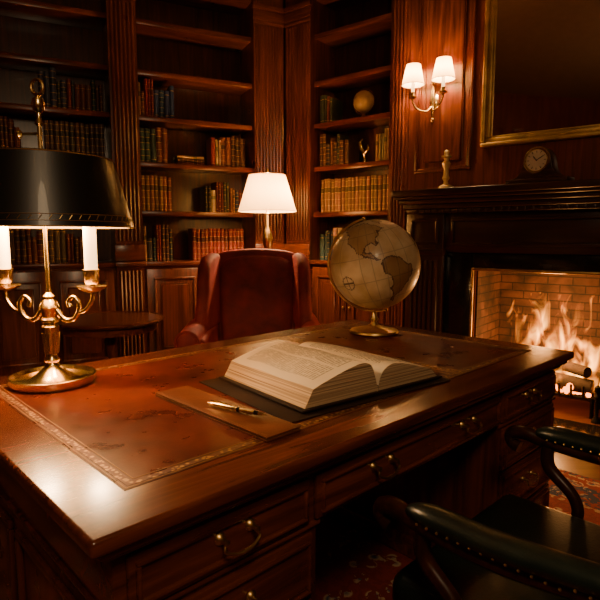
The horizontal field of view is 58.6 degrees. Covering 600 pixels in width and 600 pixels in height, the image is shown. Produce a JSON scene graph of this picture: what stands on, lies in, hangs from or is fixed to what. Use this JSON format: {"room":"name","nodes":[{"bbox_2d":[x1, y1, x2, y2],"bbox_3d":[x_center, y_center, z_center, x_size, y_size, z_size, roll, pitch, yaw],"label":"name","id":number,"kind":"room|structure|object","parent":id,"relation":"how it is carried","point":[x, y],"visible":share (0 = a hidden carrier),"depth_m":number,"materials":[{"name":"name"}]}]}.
{"room":"office","nodes":[
{"label":"office","id":0,"kind":"room"},
{"bbox_2d":[283,0,285,243],"bbox_3d":[-1.968,-1.107,4.396,4.130,3.550,0.101,-3,7,-25],"label":"wall","id":1,"kind":"structure","parent":0,"point":[284,28],"depth_m":5.11,"materials":[{"name":"brown wood"}]},
{"bbox_2d":[404,0,599,402],"bbox_3d":[1.742,-1.019,3.651,4.830,3.550,0.700,5,9,38],"label":"wall","id":2,"kind":"structure","parent":0,"point":[555,311],"depth_m":3.85,"materials":[{"name":"brown wood"}]},
{"bbox_2d":[402,56,455,123],"bbox_3d":[0.916,-1.476,3.802,0.394,0.412,0.202,5,9,38],"label":"wall sconce","id":3,"kind":"object","parent":2,"relation":"attached to","point":[443,73],"visible":1,"depth_m":3.78,"materials":[{"name":"white fabric"}]},
{"bbox_2d":[480,0,599,147],"bbox_3d":[1.611,-1.621,3.331,0.930,1.220,0.050,5,9,38],"label":"gilt mirror","id":4,"kind":"object","parent":2,"relation":"attached to","point":[541,82],"visible":1,"depth_m":3.42,"materials":[{"name":"beige mirror"}]},
{"bbox_2d":[552,396,599,480],"bbox_3d":[0.000,0.997,2.131,7.400,0.100,7.800,0,7,0],"label":"floor","id":5,"kind":"structure","parent":0,"point":[564,408],"depth_m":3.49,"materials":[{"name":"brown wood"}]},
{"bbox_2d":[57,311,163,358],"bbox_3d":[-1.275,0.442,3.627,0.710,0.651,0.710,0,7,0],"label":"round side table","id":6,"kind":"object","parent":5,"relation":"on","point":[108,325],"visible":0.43,"depth_m":3.43,"materials":[{"name":"brown wood"}]},
{"bbox_2d":[0,0,284,375],"bbox_3d":[-1.821,-1.078,4.152,3.588,3.550,0.430,-3,7,-25],"label":"built-in bookcase","id":7,"kind":"object","parent":5,"relation":"on","point":[222,60],"visible":0.51,"depth_m":4.38,"materials":[{"name":"brown wood"}]},
{"bbox_2d":[0,67,244,263],"bbox_3d":[-1.962,-1.018,4.124,3.200,1.458,0.204,-3,7,-25],"label":"books","id":8,"kind":"object","parent":7,"relation":"in","point":[68,136],"visible":0.67,"depth_m":4.34,"materials":[{"name":"brown paper"}]},
{"bbox_2d":[174,248,320,347],"bbox_3d":[-0.286,0.244,3.402,0.854,1.121,0.890,0,7,-2],"label":"chair","id":9,"kind":"object","parent":5,"relation":"on","point":[255,291],"visible":0.49,"depth_m":3.60,"materials":[{"name":"red leather"},{"name":"dark walnut"}]},
{"bbox_2d":[238,168,296,248],"bbox_3d":[-0.250,-0.155,4.160,0.450,1.715,0.450,0,7,0],"label":"table lamp","id":10,"kind":"object","parent":5,"relation":"on","point":[267,193],"visible":0.7,"depth_m":3.94,"materials":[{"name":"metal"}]},
{"bbox_2d":[284,0,411,326],"bbox_3d":[0.439,-1.122,4.524,1.210,3.550,0.430,5,9,38],"label":"built-in bookcase","id":11,"kind":"object","parent":5,"relation":"on","point":[338,49],"visible":0.49,"depth_m":4.55,"materials":[{"name":"brown wood"}]},
{"bbox_2d":[320,95,388,259],"bbox_3d":[0.501,-1.035,4.521,0.706,1.398,0.202,5,9,38],"label":"books","id":12,"kind":"object","parent":11,"relation":"in","point":[361,193],"visible":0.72,"depth_m":4.53,"materials":[{"name":"brown paper"}]},
{"bbox_2d":[353,88,374,116],"bbox_3d":[0.524,-1.609,4.393,0.176,0.244,0.176,1,7,4],"label":"globe","id":13,"kind":"object","parent":11,"relation":"on","point":[363,101],"visible":0.87,"depth_m":4.33,"materials":[{"name":"gold metal"}]},
{"bbox_2d":[358,139,369,162],"bbox_3d":[0.531,-1.230,4.419,0.094,0.206,0.093,-1,7,-7],"label":"figurine","id":14,"kind":"object","parent":11,"relation":"on","point":[360,146],"visible":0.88,"depth_m":4.41,"materials":[{"name":"gold metal"}]},
{"bbox_2d":[315,469,599,599],"bbox_3d":[0.199,1.002,1.620,3.200,0.010,2.000,-6,9,-43],"label":"rug","id":15,"kind":"object","parent":5,"relation":"on","point":[350,564],"visible":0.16,"depth_m":1.98,"materials":[{"name":"red carpet"}]},
{"bbox_2d":[0,319,573,599],"bbox_3d":[-0.009,0.593,1.790,1.810,0.760,1.080,-6,9,-43],"label":"executive desk","id":16,"kind":"object","parent":15,"relation":"on","point":[111,488],"visible":0.73,"depth_m":1.15,"materials":[{"name":"brown wood"}]},
{"bbox_2d":[0,78,134,393],"bbox_3d":[-0.714,-0.182,1.500,0.484,0.848,0.484,1,7,6],"label":"lamp","id":17,"kind":"object","parent":16,"relation":"on","point":[40,188],"visible":1,"depth_m":1.41,"materials":[{"name":"gold metal"}]},
{"bbox_2d":[155,385,300,441],"bbox_3d":[-0.190,0.264,1.290,0.100,0.010,0.450,-7,9,-44],"label":"notebook","id":18,"kind":"object","parent":16,"relation":"on","point":[267,427],"visible":0.98,"depth_m":1.23,"materials":[{"name":"brown leather"}]},
{"bbox_2d":[207,400,265,414],"bbox_3d":[-0.148,0.254,1.254,0.176,0.017,0.014,4,8,30],"label":"pen","id":19,"kind":"object","parent":18,"relation":"on","point":[222,405],"visible":1,"depth_m":1.25,"materials":[{"name":"gold metal"}]},
{"bbox_2d":[199,378,450,422],"bbox_3d":[0.075,0.236,1.558,0.590,0.003,0.440,-5,9,-38],"label":"desk pad","id":20,"kind":"object","parent":16,"relation":"on","point":[273,408],"visible":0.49,"depth_m":1.37,"materials":[{"name":"leather"}]},
{"bbox_2d":[219,341,441,412],"bbox_3d":[0.090,0.185,1.567,0.524,0.093,0.400,-5,9,-38],"label":"open book","id":21,"kind":"object","parent":20,"relation":"on","point":[305,377],"visible":1,"depth_m":1.43,"materials":[{"name":"paper"}]},
{"bbox_2d":[327,217,420,336],"bbox_3d":[0.319,-0.107,2.324,0.398,0.505,0.386,1,7,8],"label":"desk globe","id":22,"kind":"object","parent":16,"relation":"on","point":[374,264],"visible":1,"depth_m":2.18,"materials":[{"name":"beige paper"}]},
{"bbox_2d":[373,425,599,599],"bbox_3d":[0.598,0.522,1.057,0.654,1.071,0.692,-6,9,-43],"label":"armchair","id":23,"kind":"object","parent":15,"relation":"on","point":[516,548],"visible":1,"depth_m":1.05,"materials":[{"name":"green leather"}]},
{"bbox_2d":[391,179,599,435],"bbox_3d":[1.460,0.055,3.296,2.078,1.540,0.600,5,9,38],"label":"fireplace","id":24,"kind":"object","parent":5,"relation":"on","point":[553,227],"visible":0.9,"depth_m":3.62,"materials":[{"name":"brown wood"}]},
{"bbox_2d":[438,150,452,187],"bbox_3d":[1.004,-0.898,3.674,0.104,0.262,0.104,5,9,38],"label":"brass candlestick","id":25,"kind":"object","parent":24,"relation":"on","point":[446,164],"visible":0.94,"depth_m":3.65,"materials":[{"name":"brown metal"}]},
{"bbox_2d":[505,146,574,183],"bbox_3d":[1.494,-0.838,3.331,0.130,0.222,0.380,-6,9,-43],"label":"mantel clock","id":26,"kind":"object","parent":24,"relation":"on","point":[540,164],"visible":0.98,"depth_m":3.28,"materials":[{"name":"brown wood"}]},
{"bbox_2d":[554,356,599,423],"bbox_3d":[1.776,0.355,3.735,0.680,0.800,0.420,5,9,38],"label":"grate","id":27,"kind":"object","parent":24,"relation":"in","point":[576,376],"depth_m":3.58,"materials":[{"name":"black metal"}]}
]}

